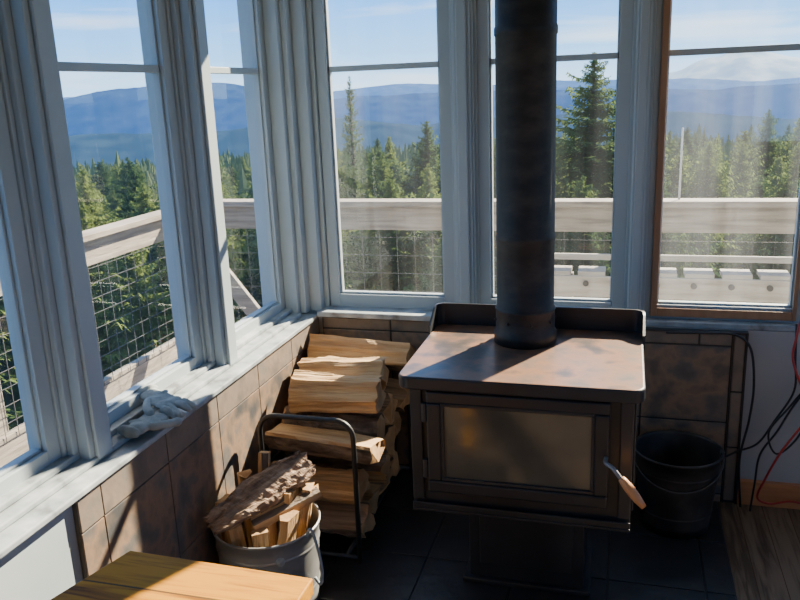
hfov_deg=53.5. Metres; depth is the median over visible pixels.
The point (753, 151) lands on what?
conifer tree
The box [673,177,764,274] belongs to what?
conifer tree
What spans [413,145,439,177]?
conifer tree
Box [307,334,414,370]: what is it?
log
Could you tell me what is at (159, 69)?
window
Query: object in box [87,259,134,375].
conifer tree
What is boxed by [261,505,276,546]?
stick
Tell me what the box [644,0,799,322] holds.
window
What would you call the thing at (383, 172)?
conifer tree
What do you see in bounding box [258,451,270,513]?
stick
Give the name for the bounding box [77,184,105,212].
conifer tree
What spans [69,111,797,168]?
mountain ridge
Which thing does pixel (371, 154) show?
conifer tree
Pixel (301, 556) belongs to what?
bucket
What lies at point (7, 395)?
conifer tree
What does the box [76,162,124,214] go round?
conifer tree
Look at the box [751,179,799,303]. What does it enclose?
conifer tree
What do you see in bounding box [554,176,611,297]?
conifer tree
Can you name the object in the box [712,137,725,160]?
conifer tree
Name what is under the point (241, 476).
stick
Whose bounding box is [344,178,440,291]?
conifer tree
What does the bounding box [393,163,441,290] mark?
conifer tree
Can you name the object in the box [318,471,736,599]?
tile floor
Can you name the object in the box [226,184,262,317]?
conifer tree
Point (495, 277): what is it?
conifer tree
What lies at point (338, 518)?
log
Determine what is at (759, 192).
conifer tree
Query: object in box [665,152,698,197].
conifer tree
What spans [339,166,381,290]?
conifer tree
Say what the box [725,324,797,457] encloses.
power cord
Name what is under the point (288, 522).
stick
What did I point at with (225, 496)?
stick
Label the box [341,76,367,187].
conifer tree
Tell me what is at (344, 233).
conifer tree
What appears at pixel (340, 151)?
conifer tree
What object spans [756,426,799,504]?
extension cord
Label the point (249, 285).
conifer tree
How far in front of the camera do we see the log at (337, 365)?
3.03 m
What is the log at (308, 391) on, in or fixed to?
on the log at (373, 425)
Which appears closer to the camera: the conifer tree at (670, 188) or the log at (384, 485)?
the log at (384, 485)
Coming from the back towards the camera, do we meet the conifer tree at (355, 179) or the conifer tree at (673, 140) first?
the conifer tree at (673, 140)
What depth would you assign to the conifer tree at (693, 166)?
29.46 m
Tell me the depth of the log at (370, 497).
2.98 m
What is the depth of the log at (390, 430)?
3.11 m
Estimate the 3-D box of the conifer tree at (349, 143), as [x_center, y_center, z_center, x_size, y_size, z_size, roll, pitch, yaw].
[-6.227,-11.509,97.061,10.718,15.936,11.770,3,16,20]
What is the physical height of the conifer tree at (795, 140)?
16.642 m
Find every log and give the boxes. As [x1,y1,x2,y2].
[264,423,384,464]
[270,461,370,503]
[282,405,384,438]
[284,451,390,481]
[288,370,385,413]
[297,356,388,390]
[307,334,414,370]
[314,500,375,537]
[360,484,380,513]
[369,470,391,494]
[378,393,397,424]
[382,424,396,457]
[384,378,409,412]
[390,412,400,433]
[390,450,399,475]
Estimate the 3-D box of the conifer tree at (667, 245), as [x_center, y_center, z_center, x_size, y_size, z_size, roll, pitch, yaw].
[6.736,4.070,21.858,7.718,14.364,10.024,2,15,15]
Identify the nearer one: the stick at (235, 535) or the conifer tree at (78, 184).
the stick at (235, 535)
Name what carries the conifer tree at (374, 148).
on the forest
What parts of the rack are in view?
rail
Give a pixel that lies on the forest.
(145, 165)
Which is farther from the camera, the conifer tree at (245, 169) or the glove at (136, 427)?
the conifer tree at (245, 169)
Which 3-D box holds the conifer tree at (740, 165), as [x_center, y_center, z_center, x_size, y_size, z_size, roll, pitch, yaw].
[12.134,1.794,29.431,6.652,15.191,8.923,1,15,13]
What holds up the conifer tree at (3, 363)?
on the ground
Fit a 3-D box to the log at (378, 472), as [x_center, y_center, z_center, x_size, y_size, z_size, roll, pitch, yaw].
[-0.233,0.624,3.003,0.408,0.129,0.151,1,15,12]
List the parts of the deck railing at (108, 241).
post, rail, rail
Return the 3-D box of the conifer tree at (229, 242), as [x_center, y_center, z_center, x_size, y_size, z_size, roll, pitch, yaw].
[-3.429,3.369,27.005,8.654,14.361,13.521,-14,19,-39]
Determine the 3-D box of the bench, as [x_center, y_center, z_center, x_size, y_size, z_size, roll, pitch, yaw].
[2.259,0.254,3.642,3.200,0.875,0.152,2,15,16]
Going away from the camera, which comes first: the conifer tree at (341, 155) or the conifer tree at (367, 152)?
the conifer tree at (341, 155)
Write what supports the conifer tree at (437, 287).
on the ground
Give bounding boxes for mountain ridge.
[63,77,799,99]
[64,83,799,135]
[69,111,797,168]
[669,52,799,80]
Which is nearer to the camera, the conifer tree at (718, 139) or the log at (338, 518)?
the log at (338, 518)
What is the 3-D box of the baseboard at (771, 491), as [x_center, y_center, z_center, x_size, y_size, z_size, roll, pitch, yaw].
[2.388,0.777,2.773,2.248,0.098,0.025,2,15,16]
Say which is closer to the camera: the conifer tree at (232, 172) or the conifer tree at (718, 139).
the conifer tree at (718, 139)
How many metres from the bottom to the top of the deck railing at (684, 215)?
1.130 m
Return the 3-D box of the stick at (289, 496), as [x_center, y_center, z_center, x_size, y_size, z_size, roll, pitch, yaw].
[-0.354,0.771,2.529,0.056,0.366,0.042,4,16,23]
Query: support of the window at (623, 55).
in the wall at (772, 350)
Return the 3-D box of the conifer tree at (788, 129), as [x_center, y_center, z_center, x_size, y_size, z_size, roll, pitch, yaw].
[37.976,-9.127,78.974,7.863,16.553,8.693,-5,15,-11]
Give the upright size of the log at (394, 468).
0.144 m
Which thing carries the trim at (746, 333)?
attached to the wall at (772, 350)
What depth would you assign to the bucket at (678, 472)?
2.83 m
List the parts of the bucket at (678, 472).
bail handle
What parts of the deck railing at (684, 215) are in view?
rail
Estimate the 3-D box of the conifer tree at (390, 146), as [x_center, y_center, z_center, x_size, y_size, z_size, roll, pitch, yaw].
[-0.193,1.240,33.476,6.417,16.014,8.608,1,15,11]
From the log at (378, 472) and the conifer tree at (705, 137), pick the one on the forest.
the conifer tree at (705, 137)
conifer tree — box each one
[0,296,112,429]
[0,323,11,381]
[75,164,126,332]
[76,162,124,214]
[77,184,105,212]
[79,198,152,350]
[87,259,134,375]
[92,246,174,376]
[93,201,116,258]
[97,157,159,221]
[100,183,169,350]
[102,190,132,221]
[109,164,121,195]
[114,164,163,262]
[116,159,152,195]
[118,183,258,339]
[124,165,159,216]
[131,198,245,349]
[140,228,257,338]
[148,278,240,346]
[218,152,256,289]
[221,182,259,316]
[222,185,255,288]
[226,163,239,197]
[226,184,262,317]
[226,229,261,303]
[228,156,251,198]
[238,167,252,195]
[238,180,258,290]
[245,230,378,297]
[336,146,359,269]
[337,150,366,197]
[339,151,372,193]
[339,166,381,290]
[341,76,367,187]
[342,146,415,284]
[342,232,371,290]
[343,141,363,173]
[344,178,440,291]
[350,155,414,290]
[358,150,370,178]
[361,145,376,189]
[362,148,376,192]
[365,161,440,287]
[368,136,413,198]
[368,138,385,160]
[370,159,414,242]
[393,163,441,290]
[396,121,439,264]
[403,231,442,292]
[408,168,424,268]
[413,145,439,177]
[427,144,496,291]
[494,174,608,292]
[494,268,496,294]
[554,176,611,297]
[554,232,611,297]
[555,52,677,275]
[555,133,573,193]
[555,158,570,192]
[596,173,691,275]
[598,187,721,300]
[664,139,701,195]
[664,146,687,181]
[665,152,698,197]
[665,163,691,233]
[666,127,700,176]
[666,130,674,145]
[666,138,677,161]
[666,141,754,267]
[667,233,759,301]
[672,233,747,302]
[672,233,763,302]
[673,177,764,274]
[678,133,703,173]
[684,145,748,197]
[694,145,756,270]
[698,135,708,150]
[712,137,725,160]
[715,135,721,161]
[722,130,773,197]
[726,141,772,265]
[727,142,799,275]
[730,109,797,197]
[743,175,775,276]
[748,156,792,235]
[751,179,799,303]
[758,238,791,302]
[772,116,799,190]
[780,124,795,166]
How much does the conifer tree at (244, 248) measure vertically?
15.449 m
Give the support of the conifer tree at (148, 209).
on the ground
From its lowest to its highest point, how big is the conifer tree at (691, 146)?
15.190 m
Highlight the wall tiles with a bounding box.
[323,317,745,501]
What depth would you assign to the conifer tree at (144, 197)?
26.25 m
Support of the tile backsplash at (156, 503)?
attached to the wall at (47, 563)
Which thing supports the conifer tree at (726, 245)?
on the ground
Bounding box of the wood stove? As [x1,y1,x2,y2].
[399,0,645,596]
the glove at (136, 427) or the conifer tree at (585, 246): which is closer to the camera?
the glove at (136, 427)
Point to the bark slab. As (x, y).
(263, 490)
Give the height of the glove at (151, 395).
0.054 m
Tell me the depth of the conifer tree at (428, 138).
30.33 m
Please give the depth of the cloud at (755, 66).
5086.69 m
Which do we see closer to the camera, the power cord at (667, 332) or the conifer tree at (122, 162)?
the power cord at (667, 332)
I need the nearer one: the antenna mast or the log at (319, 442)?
the log at (319, 442)
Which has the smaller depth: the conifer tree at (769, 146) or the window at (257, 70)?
the window at (257, 70)
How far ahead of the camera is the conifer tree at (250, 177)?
51.08 m
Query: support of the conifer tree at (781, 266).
on the ground
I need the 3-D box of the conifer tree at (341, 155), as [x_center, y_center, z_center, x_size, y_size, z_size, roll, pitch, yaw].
[-2.020,1.735,32.328,10.288,15.606,7.921,4,16,24]
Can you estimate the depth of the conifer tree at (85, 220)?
25.83 m
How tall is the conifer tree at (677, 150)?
14.556 m
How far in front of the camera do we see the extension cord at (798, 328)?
2.81 m
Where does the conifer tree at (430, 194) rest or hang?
on the ground
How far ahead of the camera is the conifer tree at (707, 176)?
24.94 m
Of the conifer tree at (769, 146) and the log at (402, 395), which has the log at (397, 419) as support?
the log at (402, 395)
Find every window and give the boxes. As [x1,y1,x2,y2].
[0,80,60,496]
[58,0,202,423]
[210,0,285,340]
[312,0,454,308]
[476,0,633,308]
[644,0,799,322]
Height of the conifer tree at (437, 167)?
15.072 m
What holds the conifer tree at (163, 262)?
on the ground
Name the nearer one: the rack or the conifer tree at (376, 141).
the rack
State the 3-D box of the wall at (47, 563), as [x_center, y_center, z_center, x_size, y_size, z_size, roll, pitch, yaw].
[-1.090,1.004,1.288,0.214,0.685,5.090,2,15,16]
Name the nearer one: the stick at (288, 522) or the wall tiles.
the stick at (288, 522)
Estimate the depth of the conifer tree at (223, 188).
27.03 m
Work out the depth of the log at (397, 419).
3.28 m
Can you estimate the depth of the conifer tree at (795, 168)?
23.40 m
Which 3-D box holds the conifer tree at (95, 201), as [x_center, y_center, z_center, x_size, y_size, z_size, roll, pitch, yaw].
[-10.723,3.001,29.972,7.790,14.327,10.450,-13,18,-36]
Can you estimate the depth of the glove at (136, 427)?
2.18 m
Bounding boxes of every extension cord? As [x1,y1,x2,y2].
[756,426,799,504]
[792,320,799,384]
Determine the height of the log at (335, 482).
0.130 m
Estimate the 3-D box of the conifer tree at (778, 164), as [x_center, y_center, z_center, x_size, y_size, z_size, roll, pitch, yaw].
[13.549,1.870,29.715,13.435,14.335,8.599,-6,15,-13]
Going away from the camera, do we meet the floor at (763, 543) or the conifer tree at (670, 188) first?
the floor at (763, 543)
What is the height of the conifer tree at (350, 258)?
14.650 m
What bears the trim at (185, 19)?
attached to the wall at (47, 563)
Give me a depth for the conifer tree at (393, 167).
31.02 m
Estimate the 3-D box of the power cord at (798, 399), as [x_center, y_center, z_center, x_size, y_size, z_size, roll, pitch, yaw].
[1.415,0.515,2.905,0.217,0.593,0.019,2,15,16]
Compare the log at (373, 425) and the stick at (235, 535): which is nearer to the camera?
the stick at (235, 535)
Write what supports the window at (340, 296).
in the wall at (772, 350)
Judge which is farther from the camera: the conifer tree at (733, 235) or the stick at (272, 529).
the conifer tree at (733, 235)
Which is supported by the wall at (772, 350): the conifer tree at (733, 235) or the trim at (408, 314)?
the trim at (408, 314)
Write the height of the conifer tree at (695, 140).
15.570 m
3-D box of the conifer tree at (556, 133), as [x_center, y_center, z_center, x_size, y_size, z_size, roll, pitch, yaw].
[5.264,1.241,31.063,11.168,16.621,8.325,-1,15,6]
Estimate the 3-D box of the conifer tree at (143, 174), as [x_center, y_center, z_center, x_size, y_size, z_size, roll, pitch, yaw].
[-10.127,2.102,32.362,10.140,15.114,7.558,-7,16,-18]
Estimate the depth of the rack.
2.73 m
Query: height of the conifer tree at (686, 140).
16.261 m
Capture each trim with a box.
[0,0,111,460]
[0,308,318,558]
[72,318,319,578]
[136,0,237,365]
[237,0,330,312]
[317,306,799,331]
[322,317,748,503]
[448,0,479,303]
[623,0,656,310]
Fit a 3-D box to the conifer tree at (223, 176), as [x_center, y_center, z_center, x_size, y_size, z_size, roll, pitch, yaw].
[-7.388,1.269,34.541,6.894,15.600,9.248,-10,17,-28]
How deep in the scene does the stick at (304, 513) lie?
2.53 m
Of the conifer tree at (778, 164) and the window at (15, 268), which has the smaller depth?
the window at (15, 268)
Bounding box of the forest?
[73,123,795,238]
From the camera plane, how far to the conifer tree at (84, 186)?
26.84 m
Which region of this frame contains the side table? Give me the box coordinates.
[51,551,313,599]
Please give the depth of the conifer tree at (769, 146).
36.10 m
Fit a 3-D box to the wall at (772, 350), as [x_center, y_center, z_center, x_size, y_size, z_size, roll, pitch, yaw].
[1.583,0.437,3.012,3.950,0.695,0.160,2,15,16]
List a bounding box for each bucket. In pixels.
[212,497,323,599]
[635,430,724,538]
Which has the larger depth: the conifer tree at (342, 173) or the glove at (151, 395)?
the conifer tree at (342, 173)
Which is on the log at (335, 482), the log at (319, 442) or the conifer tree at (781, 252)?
the log at (319, 442)
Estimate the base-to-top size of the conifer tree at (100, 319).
13.839 m
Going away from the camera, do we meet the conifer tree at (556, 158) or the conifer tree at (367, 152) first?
the conifer tree at (556, 158)
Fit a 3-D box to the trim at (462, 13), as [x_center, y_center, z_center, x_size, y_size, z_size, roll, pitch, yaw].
[0.249,-0.809,3.041,0.103,1.770,0.152,2,15,16]
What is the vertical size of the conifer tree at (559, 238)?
14.818 m
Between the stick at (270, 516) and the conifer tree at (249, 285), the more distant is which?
the conifer tree at (249, 285)
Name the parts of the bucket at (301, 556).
rope handle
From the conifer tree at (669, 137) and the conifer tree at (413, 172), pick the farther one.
the conifer tree at (669, 137)
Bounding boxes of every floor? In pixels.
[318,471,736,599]
[717,501,799,599]
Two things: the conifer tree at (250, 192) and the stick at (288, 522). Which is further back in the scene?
the conifer tree at (250, 192)
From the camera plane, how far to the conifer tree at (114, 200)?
29.73 m
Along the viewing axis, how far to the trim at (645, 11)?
2.87 m
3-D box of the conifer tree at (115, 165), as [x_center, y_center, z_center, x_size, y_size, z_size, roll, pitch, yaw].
[-21.646,-3.435,63.835,7.734,14.969,10.376,4,16,22]
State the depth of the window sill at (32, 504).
2.07 m
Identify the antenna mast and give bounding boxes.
[678,127,683,199]
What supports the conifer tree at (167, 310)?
on the ground
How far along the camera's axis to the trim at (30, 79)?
1.89 m
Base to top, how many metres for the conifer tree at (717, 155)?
15.327 m
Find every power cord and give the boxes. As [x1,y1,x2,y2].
[666,331,754,506]
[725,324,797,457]
[749,396,799,511]
[767,394,799,454]
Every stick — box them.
[215,494,229,541]
[224,523,246,546]
[237,469,252,547]
[251,483,321,529]
[251,527,268,547]
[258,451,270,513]
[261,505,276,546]
[277,509,298,544]
[284,489,295,504]
[296,480,314,538]
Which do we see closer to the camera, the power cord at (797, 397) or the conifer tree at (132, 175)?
the power cord at (797, 397)
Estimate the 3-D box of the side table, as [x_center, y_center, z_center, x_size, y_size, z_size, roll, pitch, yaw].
[-0.540,0.949,1.385,0.614,0.700,0.695,2,15,16]
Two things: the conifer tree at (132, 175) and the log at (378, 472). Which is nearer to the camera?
the log at (378, 472)
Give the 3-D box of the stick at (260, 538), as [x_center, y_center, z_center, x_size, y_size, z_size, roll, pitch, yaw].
[-0.433,0.832,2.465,0.057,0.291,0.086,-7,16,-18]
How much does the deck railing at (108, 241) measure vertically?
1.090 m
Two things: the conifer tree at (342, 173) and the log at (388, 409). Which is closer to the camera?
the log at (388, 409)
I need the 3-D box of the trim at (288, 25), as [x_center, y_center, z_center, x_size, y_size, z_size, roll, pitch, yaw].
[-0.458,-0.824,3.204,0.256,1.770,0.235,2,15,16]
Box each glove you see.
[116,407,184,438]
[136,384,195,416]
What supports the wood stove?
on the tile floor at (409, 553)
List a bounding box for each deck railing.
[0,210,177,466]
[223,198,797,320]
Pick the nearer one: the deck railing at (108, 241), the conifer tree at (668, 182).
the deck railing at (108, 241)
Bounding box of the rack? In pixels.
[258,404,412,563]
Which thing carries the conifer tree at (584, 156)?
on the ground
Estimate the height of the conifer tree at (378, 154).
15.596 m
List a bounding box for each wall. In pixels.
[0,310,318,599]
[319,317,799,494]
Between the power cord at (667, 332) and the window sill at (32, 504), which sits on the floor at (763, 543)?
the power cord at (667, 332)
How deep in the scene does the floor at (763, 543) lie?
2.77 m
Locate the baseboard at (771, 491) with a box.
[736,479,799,509]
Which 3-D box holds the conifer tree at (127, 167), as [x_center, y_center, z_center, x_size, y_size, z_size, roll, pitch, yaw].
[-10.708,1.750,34.250,11.388,15.745,8.768,2,15,17]
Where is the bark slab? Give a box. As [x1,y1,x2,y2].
[203,451,315,534]
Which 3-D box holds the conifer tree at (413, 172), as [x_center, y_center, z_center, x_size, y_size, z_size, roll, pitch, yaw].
[0.725,1.956,32.568,6.654,14.767,8.643,6,17,29]
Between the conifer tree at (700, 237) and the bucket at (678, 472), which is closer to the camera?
the bucket at (678, 472)
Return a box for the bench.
[554,253,792,303]

